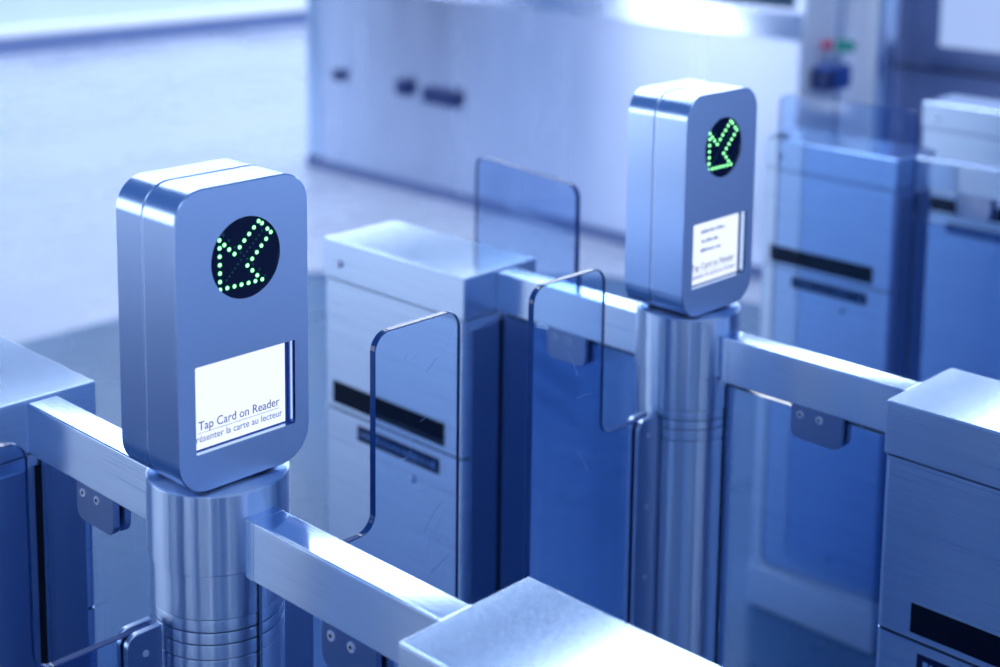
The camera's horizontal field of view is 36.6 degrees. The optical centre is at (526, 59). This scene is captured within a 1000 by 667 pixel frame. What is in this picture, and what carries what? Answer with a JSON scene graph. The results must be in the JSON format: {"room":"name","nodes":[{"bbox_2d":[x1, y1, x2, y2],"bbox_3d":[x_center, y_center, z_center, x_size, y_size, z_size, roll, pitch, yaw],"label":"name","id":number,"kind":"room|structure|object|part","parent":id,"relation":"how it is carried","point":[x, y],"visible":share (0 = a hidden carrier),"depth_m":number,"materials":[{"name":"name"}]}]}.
{"room":"railway station","nodes":[
{"label":"railway station","id":0,"kind":"room"},
{"bbox_2d":[0,0,306,27],"bbox_3d":[-4.075,-1.050,10.358,0.200,2.100,16.000,9,12,43],"label":"wall","id":1,"kind":"structure","parent":0,"point":[13,13],"depth_m":11.25,"materials":[{"name":"white paint"}]},
{"bbox_2d":[0,10,306,55],"bbox_3d":[-3.994,-0.059,10.415,0.060,0.125,16.000,9,12,43],"label":"baseboard","id":2,"kind":"structure","parent":1,"relation":"attached to","point":[58,41],"depth_m":11.53,"materials":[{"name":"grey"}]},
{"bbox_2d":[0,1,306,38],"bbox_3d":[-3.978,-0.151,10.388,0.100,0.065,16.000,9,12,43],"label":"trim","id":3,"kind":"structure","parent":1,"relation":"attached to","point":[63,27],"depth_m":11.48,"materials":[{"name":"white"}]},
{"bbox_2d":[0,25,761,532],"bbox_3d":[2.487,1.047,4.386,17.900,0.100,16.000,9,12,43],"label":"floor","id":4,"kind":"structure","parent":0,"point":[76,124],"depth_m":7.03,"materials":[{"name":"white tile"}]},
{"bbox_2d":[0,336,95,663],"bbox_3d":[-0.633,0.834,1.770,0.303,1.000,0.153,9,12,43],"label":"base cabinet","id":5,"kind":"object","parent":4,"relation":"on","point":[26,376],"visible":0.17,"depth_m":1.62,"materials":[{"name":"metal"}]},
{"bbox_3d":[-0.546,0.841,1.644,0.004,0.825,0.054,9,12,43],"label":"panel","id":6,"kind":"part","parent":5,"relation":"part of","materials":[{"name":"blue metal"}]},
{"bbox_3d":[-0.503,0.835,1.689,0.004,0.825,0.054,9,12,43],"label":"panel","id":7,"kind":"part","parent":5,"relation":"part of","materials":[{"name":"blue metal"}]},
{"bbox_2d":[42,461,150,662],"bbox_3d":[-0.427,0.893,1.591,0.251,0.940,0.028,9,12,43],"label":"glass","id":8,"kind":"object","parent":4,"relation":"on","point":[97,558],"visible":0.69,"depth_m":1.56,"materials":[{"name":"blue"}]},
{"bbox_3d":[-0.431,0.449,1.522,0.069,0.042,0.008,9,12,43],"label":"clamp plate","id":9,"kind":"part","parent":8,"relation":"part of","materials":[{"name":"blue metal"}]},
{"bbox_2d":[145,461,289,666],"bbox_3d":[-0.289,0.875,1.456,0.170,1.020,0.170,9,12,43],"label":"gate post","id":10,"kind":"object","parent":4,"relation":"on","point":[205,605],"visible":0.63,"depth_m":1.34,"materials":[{"name":"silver metal"}]},
{"bbox_2d":[0,442,162,666],"bbox_3d":[-0.414,0.803,1.310,0.022,1.002,0.242,9,12,43],"label":"flap","id":11,"kind":"object","parent":10,"relation":"attached to","point":[138,643],"visible":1,"depth_m":1.24,"materials":[{"name":"clear glass"}]},
{"bbox_3d":[-0.354,0.884,1.398,0.006,0.778,0.036,9,12,43],"label":"hinge plate","id":12,"kind":"part","parent":11,"relation":"part of","materials":[{"name":"silver metal"}]},
{"bbox_3d":[-0.343,0.886,1.388,0.006,0.778,0.036,9,12,43],"label":"hinge plate","id":13,"kind":"part","parent":11,"relation":"part of","materials":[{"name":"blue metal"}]},
{"bbox_2d":[27,395,146,519],"bbox_3d":[-0.420,0.400,1.518,0.255,0.057,0.035,9,12,43],"label":"rail","id":14,"kind":"object","parent":10,"relation":"attached to","point":[80,444],"visible":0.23,"depth_m":1.52,"materials":[{"name":"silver metal"}]},
{"bbox_2d":[116,158,308,491],"bbox_3d":[-0.280,0.235,1.363,0.090,0.274,0.142,9,12,43],"label":"card reader","id":15,"kind":"object","parent":10,"relation":"on","point":[212,256],"visible":1,"depth_m":1.32,"materials":[{"name":"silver metal"}]},
{"bbox_2d":[245,507,470,663],"bbox_3d":[-0.144,0.443,1.260,0.252,0.057,0.035,9,12,43],"label":"rail","id":16,"kind":"object","parent":10,"relation":"attached to","point":[375,603],"visible":0.94,"depth_m":1.25,"materials":[{"name":"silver metal"}]},
{"bbox_3d":[-0.054,0.457,1.176,0.004,0.057,0.035,9,12,43],"label":"plate","id":17,"kind":"part","parent":16,"relation":"part of","materials":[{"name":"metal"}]},
{"bbox_2d":[342,311,459,598],"bbox_3d":[-0.161,0.767,1.575,0.022,1.002,0.240,9,12,43],"label":"flap","id":18,"kind":"object","parent":10,"relation":"attached to","point":[412,526],"visible":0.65,"depth_m":1.56,"materials":[{"name":"clear glass"}]},
{"bbox_2d":[259,585,397,666],"bbox_3d":[-0.152,0.936,1.334,0.248,0.940,0.028,9,12,43],"label":"glass","id":19,"kind":"object","parent":4,"relation":"on","point":[290,636],"visible":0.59,"depth_m":1.31,"materials":[{"name":"blue glass"}]},
{"bbox_3d":[-0.145,0.493,1.256,0.069,0.042,0.008,9,12,43],"label":"clamp plate","id":20,"kind":"part","parent":19,"relation":"part of","materials":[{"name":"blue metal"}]},
{"bbox_2d":[324,220,535,604],"bbox_3d":[-0.150,0.766,2.271,0.303,1.000,0.153,9,12,43],"label":"base cabinet","id":21,"kind":"object","parent":4,"relation":"on","point":[381,276],"visible":0.57,"depth_m":2.15,"materials":[{"name":"metal"}]},
{"bbox_2d":[360,432,369,439],"bbox_3d":[-0.188,0.561,2.180,0.156,0.011,0.001,9,12,43],"label":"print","id":22,"kind":"object","parent":21,"relation":"attached to","point":[363,435],"depth_m":2.23,"materials":[{"name":"blue"}]},
{"bbox_3d":[-0.063,0.774,2.146,0.004,0.825,0.054,9,12,43],"label":"panel","id":23,"kind":"part","parent":21,"relation":"part of","materials":[{"name":"blue metal"}]},
{"bbox_3d":[-0.020,0.767,2.191,0.004,0.825,0.054,9,12,43],"label":"panel","id":24,"kind":"part","parent":21,"relation":"part of","materials":[{"name":"blue metal"}]},
{"bbox_2d":[398,577,718,666],"bbox_3d":[0.054,0.936,1.148,0.303,1.000,0.153,9,12,43],"label":"base cabinet","id":25,"kind":"object","parent":4,"relation":"on","point":[529,622],"visible":1,"depth_m":1.13,"materials":[{"name":"metal"}]},
{"bbox_2d":[500,314,635,590],"bbox_3d":[0.056,0.826,2.092,0.251,0.940,0.028,9,12,43],"label":"glass","id":26,"kind":"object","parent":4,"relation":"on","point":[619,371],"visible":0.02,"depth_m":2.11,"materials":[{"name":"blue glass"}]},
{"bbox_2d":[306,0,837,279],"bbox_3d":[0.032,-0.187,6.320,2.776,1.700,0.285,9,12,43],"label":"wall","id":27,"kind":"structure","parent":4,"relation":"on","point":[408,95],"depth_m":6.22,"materials":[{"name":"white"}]},
{"bbox_3d":[-0.548,0.121,6.741,0.070,0.070,0.035,9,12,43],"label":"handle","id":28,"kind":"part","parent":27,"relation":"part of","materials":[{"name":"blue"}]},
{"bbox_3d":[0.647,-0.541,5.634,0.920,0.620,0.020,9,12,43],"label":"pane","id":29,"kind":"part","parent":27,"relation":"part of","materials":[{"name":"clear glass"}]},
{"bbox_3d":[1.051,-0.034,5.394,0.005,1.660,0.230,9,12,43],"label":"panel","id":30,"kind":"part","parent":27,"relation":"part of","materials":[{"name":"blue metal"}]},
{"bbox_2d":[635,301,740,664],"bbox_3d":[0.195,0.808,1.958,0.170,1.020,0.170,9,12,43],"label":"gate post","id":31,"kind":"object","parent":4,"relation":"on","point":[678,358],"visible":0.72,"depth_m":1.86,"materials":[{"name":"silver metal"}]},
{"bbox_2d":[475,156,629,352],"bbox_3d":[0.081,0.677,2.207,0.022,1.002,0.548,-5,11,-36],"label":"flap","id":32,"kind":"object","parent":31,"relation":"attached to","point":[519,210],"visible":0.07,"depth_m":2.24,"materials":[{"name":"clear glass"}]},
{"bbox_2d":[496,267,635,353],"bbox_3d":[0.063,0.333,2.020,0.255,0.057,0.035,9,12,43],"label":"rail","id":33,"kind":"object","parent":31,"relation":"attached to","point":[515,286],"visible":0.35,"depth_m":2.04,"materials":[{"name":"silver metal"}]},
{"bbox_2d":[524,268,656,633],"bbox_3d":[0.075,0.735,1.817,0.022,1.002,0.224,9,12,43],"label":"flap","id":34,"kind":"object","parent":31,"relation":"attached to","point":[590,493],"visible":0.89,"depth_m":1.75,"materials":[{"name":"clear glass"}]},
{"bbox_3d":[0.129,0.817,1.900,0.006,0.778,0.036,9,12,43],"label":"hinge plate","id":35,"kind":"part","parent":34,"relation":"part of","materials":[{"name":"silver metal"}]},
{"bbox_3d":[0.140,0.818,1.890,0.006,0.778,0.036,9,12,43],"label":"hinge plate","id":36,"kind":"part","parent":34,"relation":"part of","materials":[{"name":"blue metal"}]},
{"bbox_2d":[624,79,756,316],"bbox_3d":[0.203,0.168,1.864,0.090,0.274,0.142,9,12,43],"label":"card reader","id":37,"kind":"object","parent":31,"relation":"on","point":[692,143],"visible":1,"depth_m":1.82,"materials":[{"name":"silver metal"}]},
{"bbox_2d":[720,331,920,431],"bbox_3d":[0.339,0.375,1.762,0.252,0.057,0.035,9,12,43],"label":"rail","id":38,"kind":"object","parent":31,"relation":"attached to","point":[844,390],"visible":0.74,"depth_m":1.75,"materials":[{"name":"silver metal"}]},
{"bbox_2d":[717,384,886,666],"bbox_3d":[0.331,0.868,1.836,0.248,0.940,0.028,9,12,43],"label":"glass","id":39,"kind":"object","parent":4,"relation":"on","point":[804,488],"visible":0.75,"depth_m":1.80,"materials":[{"name":"blue glass"}]},
{"bbox_3d":[0.338,0.426,1.758,0.069,0.042,0.008,9,12,43],"label":"clamp plate","id":40,"kind":"part","parent":39,"relation":"part of","materials":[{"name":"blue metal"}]},
{"bbox_2d":[810,0,855,99],"bbox_3d":[1.111,-0.027,5.352,0.136,1.700,0.160,9,12,43],"label":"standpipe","id":41,"kind":"object","parent":4,"relation":"on","point":[834,75],"visible":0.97,"depth_m":5.35,"materials":[{"name":"blue metal"}]},
{"bbox_3d":[1.064,-0.051,5.361,0.036,0.036,0.035,9,12,43],"label":"knob","id":42,"kind":"part","parent":41,"relation":"part of","materials":[{"name":"red"}]},
{"bbox_2d":[760,134,934,395],"bbox_3d":[0.634,0.659,3.070,0.303,1.000,0.153,9,12,43],"label":"base cabinet","id":43,"kind":"object","parent":4,"relation":"on","point":[771,144],"visible":0.05,"depth_m":3.06,"materials":[{"name":"metal"}]},
{"bbox_3d":[0.764,0.660,2.990,0.004,0.825,0.054,9,12,43],"label":"panel","id":44,"kind":"part","parent":43,"relation":"part of","materials":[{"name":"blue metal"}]},
{"bbox_2d":[876,368,999,666],"bbox_3d":[0.537,0.869,1.650,0.303,1.000,0.153,9,12,43],"label":"base cabinet","id":45,"kind":"object","parent":4,"relation":"on","point":[939,600],"visible":1,"depth_m":1.60,"materials":[{"name":"metal"}]},
{"bbox_2d":[916,189,999,233],"bbox_3d":[0.840,0.719,2.892,0.251,0.940,0.028,9,12,43],"label":"glass","id":46,"kind":"object","parent":4,"relation":"on","point":[962,211],"visible":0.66,"depth_m":2.85,"materials":[{"name":"blue glass"}]},
{"bbox_3d":[0.836,0.275,2.823,0.069,0.042,0.008,9,12,43],"label":"clamp plate","id":47,"kind":"part","parent":46,"relation":"part of","materials":[{"name":"silver metal"}]},
{"bbox_2d":[922,94,999,203],"bbox_3d":[1.069,0.599,3.516,0.303,1.000,0.153,9,12,43],"label":"base cabinet","id":48,"kind":"object","parent":4,"relation":"on","point":[958,127],"visible":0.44,"depth_m":3.44,"materials":[{"name":"metal"}]},
{"bbox_3d":[0.978,0.701,2.757,0.170,1.020,0.170,9,12,43],"label":"gate post","id":49,"kind":"object","parent":4,"relation":"on","visible":0},
{"bbox_2d":[770,94,999,432],"bbox_3d":[0.714,0.589,2.862,0.562,1.002,0.022,7,11,37],"label":"flap","id":50,"kind":"object","parent":49,"relation":"attached to","point":[859,279],"visible":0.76,"depth_m":2.87,"materials":[{"name":"clear glass"}]},
{"bbox_2d":[916,155,999,200],"bbox_3d":[0.847,0.226,2.819,0.255,0.057,0.035,9,12,43],"label":"rail","id":51,"kind":"object","parent":49,"relation":"attached to","point":[932,172],"visible":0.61,"depth_m":2.83,"materials":[{"name":"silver metal"}]},
{"bbox_2d":[839,0,899,106],"bbox_3d":[1.239,-0.214,5.600,0.320,2.000,0.160,9,12,43],"label":"column","id":52,"kind":"structure","parent":0,"point":[873,25],"depth_m":5.51,"materials":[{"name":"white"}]},
{"bbox_2d":[894,0,999,146],"bbox_3d":[3.330,0.059,3.970,5.330,2.000,0.150,9,12,43],"label":"wall","id":53,"kind":"structure","parent":0,"point":[913,86],"depth_m":5.62,"materials":[{"name":"white paint"}]},
{"bbox_2d":[896,64,999,78],"bbox_3d":[3.282,0.308,3.938,5.300,0.007,0.010,9,12,43],"label":"trim","id":54,"kind":"structure","parent":53,"relation":"attached to","point":[901,65],"depth_m":5.55,"materials":[{"name":"blue"}]},
{"bbox_2d":[925,0,999,66],"bbox_3d":[2.588,-0.384,4.496,3.020,1.100,0.025,9,12,43],"label":"window","id":55,"kind":"structure","parent":53,"relation":"in","point":[963,31],"depth_m":5.48,"materials":[{"name":"white"}]},
{"bbox_3d":[2.591,-0.384,4.499,2.920,1.000,0.014,9,12,43],"label":"pane","id":56,"kind":"part","parent":55,"relation":"part of","materials":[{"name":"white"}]}
]}

